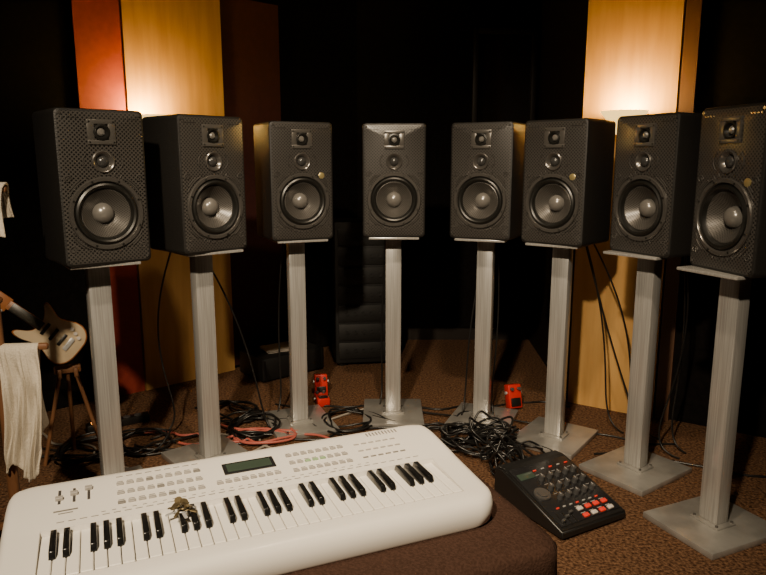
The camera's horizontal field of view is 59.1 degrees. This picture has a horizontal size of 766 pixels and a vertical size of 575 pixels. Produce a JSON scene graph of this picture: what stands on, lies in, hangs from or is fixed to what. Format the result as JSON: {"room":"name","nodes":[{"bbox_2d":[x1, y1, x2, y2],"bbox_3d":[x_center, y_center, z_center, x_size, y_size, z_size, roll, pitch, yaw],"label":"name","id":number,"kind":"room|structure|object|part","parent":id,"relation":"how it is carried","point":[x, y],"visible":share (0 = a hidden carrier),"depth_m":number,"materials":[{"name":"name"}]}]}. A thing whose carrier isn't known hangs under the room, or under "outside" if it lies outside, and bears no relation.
{"room":"studio","nodes":[
{"label":"studio","id":0,"kind":"room"},
{"bbox_2d":[0,0,357,411],"bbox_3d":[-1.412,-0.860,3.399,3.318,2.900,0.080,-10,14,-42],"label":"wall","id":1,"kind":"structure","parent":0,"point":[318,38],"depth_m":3.35,"materials":[{"name":"black paint"}]},
{"bbox_2d":[70,0,144,395],"bbox_3d":[-1.387,-0.851,3.353,0.226,2.900,0.020,-10,14,-42],"label":"wall panel","id":2,"kind":"object","parent":1,"relation":"attached to","point":[96,28],"visible":0.33,"depth_m":3.34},
{"bbox_2d":[119,0,234,389],"bbox_3d":[-1.096,-0.900,3.611,0.545,2.900,0.030,-10,14,-42],"label":"wood wall panel","id":3,"kind":"object","parent":1,"relation":"attached to","point":[172,49],"visible":0.56,"depth_m":3.63,"materials":[{"name":"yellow wood"}]},
{"bbox_2d":[142,114,164,118],"bbox_3d":[-1.159,-0.785,3.405,0.208,0.160,0.211,-10,14,-42],"label":"wall sconce","id":4,"kind":"object","parent":3,"relation":"attached to","point":[143,115],"visible":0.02,"depth_m":3.30,"materials":[{"name":"clear glass"}]},
{"bbox_2d":[220,0,286,365],"bbox_3d":[-0.757,-0.586,4.003,0.386,2.100,0.012,-10,14,-42],"label":"wall panel","id":5,"kind":"object","parent":1,"relation":"attached to","point":[249,29],"visible":0.58,"depth_m":3.97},
{"bbox_2d":[0,339,765,574],"bbox_3d":[0.000,0.973,1.759,5.200,0.100,6.100,0,11,0],"label":"floor","id":6,"kind":"structure","parent":0,"point":[433,372],"depth_m":3.13,"materials":[{"name":"brown carpet"}]},
{"bbox_2d":[0,182,48,530],"bbox_3d":[-1.157,0.277,2.014,0.415,1.164,0.367,-1,11,-6],"label":"coat stand","id":7,"kind":"object","parent":6,"relation":"on","point":[24,419],"visible":0.96,"depth_m":2.05,"materials":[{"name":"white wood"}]},
{"bbox_2d":[0,182,13,236],"bbox_3d":[-1.156,-0.216,1.972,0.126,0.181,0.101,-1,11,-6],"label":"towel","id":8,"kind":"object","parent":7,"relation":"hanging from","point":[6,211],"depth_m":1.99,"materials":[{"name":"white fabric"}]},
{"bbox_2d":[0,343,48,481],"bbox_3d":[-1.105,0.383,2.092,0.137,0.434,0.106,-2,11,-8],"label":"hanging towel","id":9,"kind":"object","parent":7,"relation":"hanging from","point":[24,419],"depth_m":2.06,"materials":[{"name":"white fabric"}]},
{"bbox_2d":[43,363,97,465],"bbox_3d":[-1.282,0.518,2.783,0.189,0.432,0.191,4,11,18],"label":"stool","id":10,"kind":"object","parent":6,"relation":"on","point":[59,370],"visible":0.94,"depth_m":2.77,"materials":[{"name":"brown wood"}]},
{"bbox_2d":[0,291,86,363],"bbox_3d":[-1.363,0.145,2.654,0.362,0.330,0.068,-3,11,-17],"label":"electric guitar","id":11,"kind":"object","parent":10,"relation":"on","point":[65,338],"visible":0.99,"depth_m":2.66,"materials":[{"name":"painted wood"},{"name":"wood"},{"name":"metal"}]},
{"bbox_2d":[63,261,142,476],"bbox_3d":[-1.000,0.341,2.439,0.290,0.893,0.340,-8,13,-35],"label":"speaker stand","id":12,"kind":"object","parent":6,"relation":"on","point":[97,277],"visible":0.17,"depth_m":2.40,"materials":[{"name":"metal"}]},
{"bbox_2d":[32,107,150,267],"bbox_3d":[-0.988,-0.341,2.297,0.280,0.500,0.287,-9,14,-39],"label":"monitor","id":13,"kind":"object","parent":12,"relation":"on","point":[91,171],"visible":1,"depth_m":2.19,"materials":[{"name":"grey plastic"}]},
{"bbox_3d":[-0.988,-0.084,2.342,0.225,0.022,0.235,-8,13,-35],"label":"plate","id":14,"kind":"part","parent":12,"relation":"part of","materials":[{"name":"metal"}]},
{"bbox_3d":[-1.000,0.331,2.438,0.074,0.853,0.055,-8,13,-35],"label":"post","id":15,"kind":"part","parent":12,"relation":"part of","materials":[{"name":"metal"}]},
{"bbox_3d":[-1.000,0.762,2.518,0.290,0.035,0.340,-8,13,-35],"label":"plate","id":16,"kind":"part","parent":12,"relation":"part of","materials":[{"name":"metal"}]},
{"bbox_2d":[85,412,149,432],"bbox_3d":[-1.250,0.633,3.191,0.280,0.042,0.050,-7,13,-34],"label":"power strip","id":17,"kind":"object","parent":6,"relation":"on","point":[131,419],"visible":0.51,"depth_m":3.21,"materials":[{"name":"black plastic"}]},
{"bbox_2d":[87,252,272,456],"bbox_3d":[-0.880,0.191,2.871,0.766,1.024,0.314,-8,14,-38],"label":"cable","id":18,"kind":"object","parent":6,"relation":"on","point":[166,266],"visible":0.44,"depth_m":2.98,"materials":[{"name":"black plastic"}]},
{"bbox_2d":[42,408,363,468],"bbox_3d":[-0.762,0.675,3.052,1.636,0.010,0.515,-2,11,-12],"label":"cable","id":19,"kind":"object","parent":6,"relation":"on","point":[348,413],"visible":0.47,"depth_m":2.97,"materials":[{"name":"black plastic"}]},
{"bbox_2d":[161,249,247,463],"bbox_3d":[-0.718,0.285,2.739,0.290,0.893,0.340,-9,14,-39],"label":"speaker stand","id":20,"kind":"object","parent":6,"relation":"on","point":[212,443],"visible":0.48,"depth_m":2.73,"materials":[{"name":"metal"}]},
{"bbox_2d":[142,114,246,254],"bbox_3d":[-0.721,-0.397,2.592,0.287,0.500,0.280,10,14,42],"label":"monitor","id":21,"kind":"object","parent":20,"relation":"on","point":[194,164],"visible":1,"depth_m":2.49,"materials":[{"name":"grey plastic"}]},
{"bbox_3d":[-0.623,-0.382,2.503,0.005,0.474,0.255,10,14,42],"label":"baffle trim","id":22,"kind":"part","parent":21,"relation":"part of","materials":[{"name":"grey plastic"}]},
{"bbox_3d":[-0.718,0.706,2.818,0.290,0.035,0.340,-9,14,-39],"label":"plate","id":23,"kind":"part","parent":20,"relation":"part of","materials":[{"name":"metal"}]},
{"bbox_3d":[-0.718,0.275,2.737,0.074,0.853,0.055,-9,14,-39],"label":"post","id":24,"kind":"part","parent":20,"relation":"part of","materials":[{"name":"metal"}]},
{"bbox_3d":[-0.703,-0.140,2.642,0.225,0.022,0.235,-9,14,-39],"label":"plate","id":25,"kind":"part","parent":20,"relation":"part of","materials":[{"name":"metal"}]},
{"bbox_2d":[41,400,392,463],"bbox_3d":[-0.745,0.632,3.129,1.621,0.065,0.682,-2,11,-9],"label":"cable","id":26,"kind":"object","parent":6,"relation":"on","point":[248,416],"visible":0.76,"depth_m":3.02,"materials":[{"name":"black plastic"}]},
{"bbox_2d":[144,423,329,444],"bbox_3d":[-0.641,0.660,3.055,0.884,0.033,0.242,0,11,0],"label":"cable","id":27,"kind":"object","parent":6,"relation":"on","point":[291,437],"visible":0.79,"depth_m":3.02,"materials":[{"name":"red plastic"}]},
{"bbox_2d":[239,341,323,381],"bbox_3d":[-0.598,0.430,4.006,0.420,0.140,0.265,-9,14,-40],"label":"flight case","id":28,"kind":"object","parent":6,"relation":"on","point":[265,365],"visible":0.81,"depth_m":3.88,"materials":[{"name":"black"}]},
{"bbox_2d":[259,341,288,353],"bbox_3d":[-0.600,0.353,3.993,0.230,0.014,0.179,-6,12,-28],"label":"paper stack","id":29,"kind":"object","parent":28,"relation":"on","point":[284,346],"visible":0.63,"depth_m":3.96,"materials":[{"name":"beige"}]},
{"bbox_2d":[265,239,339,439],"bbox_3d":[-0.397,0.211,3.133,0.290,0.893,0.340,-4,11,-22],"label":"speaker stand","id":30,"kind":"object","parent":6,"relation":"on","point":[300,416],"visible":0.74,"depth_m":3.12,"materials":[{"name":"metal"}]},
{"bbox_2d":[253,121,332,241],"bbox_3d":[-0.398,-0.471,2.992,0.280,0.500,0.287,-5,12,-25],"label":"monitor","id":31,"kind":"object","parent":30,"relation":"on","point":[294,173],"visible":1,"depth_m":2.88,"materials":[{"name":"grey plastic"}]},
{"bbox_3d":[-0.397,0.201,3.131,0.074,0.853,0.055,-4,11,-22],"label":"post","id":32,"kind":"part","parent":30,"relation":"part of","materials":[{"name":"metal"}]},
{"bbox_3d":[-0.389,-0.213,3.033,0.225,0.022,0.235,-4,11,-22],"label":"plate","id":33,"kind":"part","parent":30,"relation":"part of","materials":[{"name":"metal"}]},
{"bbox_3d":[-0.397,0.632,3.212,0.290,0.035,0.340,-4,11,-22],"label":"plate","id":34,"kind":"part","parent":30,"relation":"part of","materials":[{"name":"metal"}]},
{"bbox_2d":[313,374,328,394],"bbox_3d":[-0.330,0.517,3.590,0.083,0.117,0.069,-2,11,-11],"label":"effects pedal","id":35,"kind":"object","parent":6,"relation":"on","point":[320,381],"visible":0.88,"depth_m":3.57,"materials":[{"name":"red metal"}]},
{"bbox_2d":[314,390,329,406],"bbox_3d":[-0.315,0.571,3.484,0.078,0.056,0.106,-3,11,-17],"label":"effects pedal","id":36,"kind":"object","parent":6,"relation":"on","point":[321,398],"visible":1,"depth_m":3.44,"materials":[{"name":"red metal"}]},
{"bbox_2d":[331,218,385,365],"bbox_3d":[-0.119,0.020,4.186,0.380,0.880,0.318,-2,11,-8],"label":"panel","id":37,"kind":"object","parent":6,"relation":"on","point":[357,261],"visible":0.77,"depth_m":4.04,"materials":[{"name":"black fabric"}]},
{"bbox_2d":[362,237,423,427],"bbox_3d":[0.049,0.189,3.250,0.290,0.893,0.340,0,11,0],"label":"speaker stand","id":38,"kind":"object","parent":6,"relation":"on","point":[405,411],"visible":0.84,"depth_m":3.23,"materials":[{"name":"metal"}]},
{"bbox_3d":[0.049,0.179,3.248,0.074,0.853,0.055,0,11,0],"label":"post","id":39,"kind":"part","parent":38,"relation":"part of","materials":[{"name":"metal"}]},
{"bbox_3d":[0.049,0.611,3.329,0.290,0.035,0.340,0,11,0],"label":"plate","id":40,"kind":"part","parent":38,"relation":"part of","materials":[{"name":"metal"}]},
{"bbox_2d":[362,123,425,236],"bbox_3d":[0.049,-0.494,3.111,0.280,0.500,0.287,0,11,0],"label":"monitor","id":41,"kind":"object","parent":38,"relation":"on","point":[393,154],"visible":1,"depth_m":2.98,"materials":[{"name":"grey plastic"}]},
{"bbox_3d":[0.049,-0.235,3.148,0.225,0.022,0.235,0,11,0],"label":"plate","id":42,"kind":"part","parent":38,"relation":"part of","materials":[{"name":"metal"}]},
{"bbox_2d":[284,473,556,574],"bbox_3d":[-0.200,0.754,1.559,1.200,0.380,0.591,-4,11,-23],"label":"bench","id":43,"kind":"object","parent":6,"relation":"on","point":[509,542],"visible":0.33,"depth_m":1.48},
{"bbox_2d":[0,425,492,574],"bbox_3d":[-0.290,0.504,1.571,1.056,0.107,0.436,-4,11,-23],"label":"electronic keyboard","id":44,"kind":"object","parent":43,"relation":"on","point":[281,510],"visible":0.99,"depth_m":1.50,"materials":[{"name":"white plastic"}]},
{"bbox_2d":[165,496,197,518],"bbox_3d":[-0.432,0.472,1.460,0.068,0.025,0.064,2,11,11],"label":"keys","id":45,"kind":"object","parent":44,"relation":"on","point":[180,502],"visible":1,"depth_m":1.45,"materials":[{"name":"gold metal"}]},
{"bbox_3d":[-0.331,0.443,1.654,0.856,0.018,0.161,-4,11,-23],"label":"control panel","id":46,"kind":"part","parent":44,"relation":"part of","materials":[{"name":"white plastic"}]},
{"bbox_2d":[373,410,552,459],"bbox_3d":[0.237,0.641,3.125,1.055,0.045,0.578,2,11,10],"label":"cable","id":47,"kind":"object","parent":6,"relation":"on","point":[428,426],"visible":0.38,"depth_m":3.10,"materials":[{"name":"black plastic"}]},
{"bbox_2d":[438,410,518,457],"bbox_3d":[0.418,0.630,2.951,0.349,0.127,0.292,0,11,0],"label":"cable","id":48,"kind":"object","parent":6,"relation":"on","point":[477,435],"visible":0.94,"depth_m":2.95,"materials":[{"name":"black plastic"}]},
{"bbox_2d":[443,238,518,434],"bbox_3d":[0.473,0.205,3.162,0.290,0.893,0.340,4,11,22],"label":"speaker stand","id":49,"kind":"object","parent":6,"relation":"on","point":[485,278],"visible":0.66,"depth_m":3.15,"materials":[{"name":"silver metal"}]},
{"bbox_3d":[0.465,-0.219,3.062,0.225,0.022,0.235,4,11,22],"label":"plate","id":50,"kind":"part","parent":49,"relation":"part of","materials":[{"name":"metal"}]},
{"bbox_3d":[0.473,0.627,3.241,0.290,0.035,0.340,4,11,22],"label":"plate","id":51,"kind":"part","parent":49,"relation":"part of","materials":[{"name":"metal"}]},
{"bbox_3d":[0.473,0.196,3.160,0.074,0.853,0.055,4,11,22],"label":"post","id":52,"kind":"part","parent":49,"relation":"part of","materials":[{"name":"metal"}]},
{"bbox_2d":[450,121,524,240],"bbox_3d":[0.478,-0.477,3.019,0.280,0.500,0.287,5,12,27],"label":"monitor","id":53,"kind":"object","parent":49,"relation":"on","point":[487,158],"visible":1,"depth_m":2.90,"materials":[{"name":"grey plastic"}]},
{"bbox_2d":[277,243,688,458],"bbox_3d":[0.411,0.148,3.103,1.876,1.024,0.392,3,11,16],"label":"cable","id":54,"kind":"object","parent":6,"relation":"on","point":[685,258],"visible":0.74,"depth_m":2.89,"materials":[{"name":"black plastic"}]},
{"bbox_2d":[441,424,534,475],"bbox_3d":[0.493,0.655,2.763,0.228,0.145,0.558,-7,12,-32],"label":"cable","id":55,"kind":"object","parent":6,"relation":"on","point":[507,453],"visible":0.68,"depth_m":2.76,"materials":[{"name":"black plastic"}]},
{"bbox_2d":[504,384,521,408],"bbox_3d":[0.658,0.549,3.413,0.087,0.124,0.078,-3,11,-17],"label":"effects pedal","id":56,"kind":"object","parent":6,"relation":"on","point":[513,399],"visible":1,"depth_m":3.39,"materials":[{"name":"red metal"}]},
{"bbox_2d":[275,401,765,477],"bbox_3d":[0.517,0.638,3.168,2.204,0.040,0.754,1,11,8],"label":"cable","id":57,"kind":"object","parent":6,"relation":"on","point":[353,409],"visible":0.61,"depth_m":3.15,"materials":[{"name":"black plastic"}]},
{"bbox_2d":[514,243,597,459],"bbox_3d":[0.768,0.243,2.960,0.290,0.893,0.340,8,13,35],"label":"speaker stand","id":58,"kind":"object","parent":6,"relation":"on","point":[552,431],"visible":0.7,"depth_m":2.95,"materials":[{"name":"silver metal"}]},
{"bbox_3d":[0.768,0.665,3.039,0.290,0.035,0.340,8,13,35],"label":"plate","id":59,"kind":"part","parent":58,"relation":"part of","materials":[{"name":"metal"}]},
{"bbox_3d":[0.755,-0.182,2.863,0.225,0.022,0.235,8,13,35],"label":"plate","id":60,"kind":"part","parent":58,"relation":"part of","materials":[{"name":"metal"}]},
{"bbox_3d":[0.768,0.233,2.959,0.074,0.853,0.055,8,13,35],"label":"post","id":61,"kind":"part","parent":58,"relation":"part of","materials":[{"name":"metal"}]},
{"bbox_2d":[521,118,615,246],"bbox_3d":[0.771,-0.438,2.816,0.280,0.500,0.287,9,14,41],"label":"monitor","id":62,"kind":"object","parent":58,"relation":"on","point":[568,173],"visible":1,"depth_m":2.71,"materials":[{"name":"grey plastic"}]},
{"bbox_3d":[0.682,-0.422,2.717,0.255,0.474,0.005,9,14,41],"label":"baffle trim","id":63,"kind":"part","parent":62,"relation":"part of","materials":[{"name":"grey plastic"}]},
{"bbox_2d":[494,450,625,539],"bbox_3d":[0.630,0.733,2.429,0.300,0.124,0.360,-6,12,-28],"label":"machine","id":64,"kind":"object","parent":6,"relation":"on","point":[548,488],"visible":0.99,"depth_m":2.38,"materials":[{"name":"black plastic"}]},
{"bbox_2d":[579,250,691,496],"bbox_3d":[1.016,0.302,2.647,0.340,0.893,0.290,-8,13,-35],"label":"speaker stand","id":65,"kind":"object","parent":6,"relation":"on","point":[631,467],"visible":0.8,"depth_m":2.63,"materials":[{"name":"metal"}]},
{"bbox_3d":[1.016,0.723,2.726,0.340,0.035,0.290,-8,13,-35],"label":"plate","id":66,"kind":"part","parent":65,"relation":"part of","materials":[{"name":"metal"}]},
{"bbox_3d":[0.998,-0.124,2.554,0.235,0.022,0.225,-8,13,-35],"label":"plate","id":67,"kind":"part","parent":65,"relation":"part of","materials":[{"name":"metal"}]},
{"bbox_3d":[1.016,0.292,2.645,0.055,0.853,0.074,-8,13,-35],"label":"post","id":68,"kind":"part","parent":65,"relation":"part of","materials":[{"name":"metal"}]},
{"bbox_2d":[610,112,701,257],"bbox_3d":[1.051,-0.379,2.498,0.287,0.500,0.280,-6,12,-27],"label":"monitor","id":69,"kind":"object","parent":65,"relation":"on","point":[656,155],"visible":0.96,"depth_m":2.39,"materials":[{"name":"grey plastic"}]},
{"bbox_3d":[0.933,-0.369,2.436,0.005,0.474,0.255,-6,12,-27],"label":"baffle trim","id":70,"kind":"part","parent":69,"relation":"part of","materials":[{"name":"grey plastic"}]},
{"bbox_2d":[643,265,765,559],"bbox_3d":[1.126,0.380,2.231,0.340,0.893,0.290,-5,12,-24],"label":"speaker stand","id":71,"kind":"object","parent":6,"relation":"on","point":[708,523],"visible":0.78,"depth_m":2.22,"materials":[{"name":"metal"}]},
{"bbox_3d":[1.126,0.801,2.310,0.340,0.035,0.290,-5,12,-24],"label":"plate","id":72,"kind":"part","parent":71,"relation":"part of","materials":[{"name":"metal"}]},
{"bbox_3d":[1.106,-0.047,2.142,0.235,0.022,0.225,-5,12,-24],"label":"plate","id":73,"kind":"part","parent":71,"relation":"part of","materials":[{"name":"metal"}]},
{"bbox_3d":[1.126,0.370,2.229,0.055,0.853,0.074,-5,12,-24],"label":"post","id":74,"kind":"part","parent":71,"relation":"part of","materials":[{"name":"metal"}]},
{"bbox_2d":[690,102,765,277],"bbox_3d":[1.167,-0.300,2.079,0.287,0.500,0.280,-3,11,-14],"label":"monitor","id":75,"kind":"object","parent":71,"relation":"on","point":[729,228],"visible":1,"depth_m":2.03,"materials":[{"name":"grey plastic"}]},
{"bbox_2d":[356,0,541,338],"bbox_3d":[0.425,-1.070,4.520,1.190,2.900,0.080,0,11,0],"label":"wall","id":76,"kind":"structure","parent":0,"point":[415,57],"depth_m":4.46,"materials":[{"name":"black fabric"}]},
{"bbox_2d":[401,328,525,339],"bbox_3d":[0.430,0.325,4.733,1.140,0.080,0.015,0,11,0],"label":"baseboard","id":77,"kind":"structure","parent":76,"relation":"attached to","point":[406,333],"depth_m":4.72,"materials":[{"name":"black"}]},
{"bbox_2d":[471,28,538,123],"bbox_3d":[0.790,-1.353,4.401,0.415,0.635,0.040,0,11,0],"label":"window","id":78,"kind":"structure","parent":76,"relation":"in","point":[504,67],"depth_m":4.40,"materials":[{"name":"black"}]},
{"bbox_2d":[461,243,499,414],"bbox_3d":[0.460,0.126,3.216,0.207,1.024,0.178,0,11,0],"label":"cable","id":79,"kind":"object","parent":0,"point":[497,243],"depth_m":3.28,"materials":[{"name":"black rubber"}]},
{"bbox_2d":[528,0,588,398],"bbox_3d":[1.035,-0.949,3.875,0.080,2.900,1.231,0,11,2],"label":"wall","id":80,"kind":"structure","parent":0,"point":[563,40],"depth_m":3.94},
{"bbox_2d":[586,244,658,439],"bbox_3d":[0.995,0.167,2.999,0.496,1.024,0.276,0,11,0],"label":"cable","id":81,"kind":"object","parent":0,"point":[587,249],"depth_m":3.04,"materials":[{"name":"black rubber"}]},
{"bbox_2d":[654,0,765,437],"bbox_3d":[1.807,-0.745,2.784,1.944,2.900,0.081,7,13,32],"label":"wall","id":82,"kind":"structure","parent":0,"point":[732,51],"depth_m":3.01,"materials":[{"name":"black fabric"}]},
{"bbox_2d":[568,0,685,417],"bbox_3d":[1.142,-0.812,3.145,0.418,2.900,0.030,7,13,32],"label":"wood wall panel","id":83,"kind":"object","parent":82,"relation":"attached to","point":[634,47],"visible":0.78,"depth_m":3.19,"materials":[{"name":"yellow wood"}]},
{"bbox_2d":[600,109,648,134],"bbox_3d":[1.086,-0.714,3.053,0.208,0.160,0.211,7,13,32],"label":"wall sconce","id":84,"kind":"object","parent":83,"relation":"attached to","point":[613,115],"visible":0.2,"depth_m":2.97,"materials":[{"name":"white glass"}]},
{"bbox_2d":[654,0,702,420],"bbox_3d":[1.351,-0.787,3.011,0.062,2.900,0.030,7,13,33],"label":"trim","id":85,"kind":"structure","parent":82,"relation":"attached to","point":[694,8],"depth_m":3.13,"materials":[{"name":"brown"}]}
]}

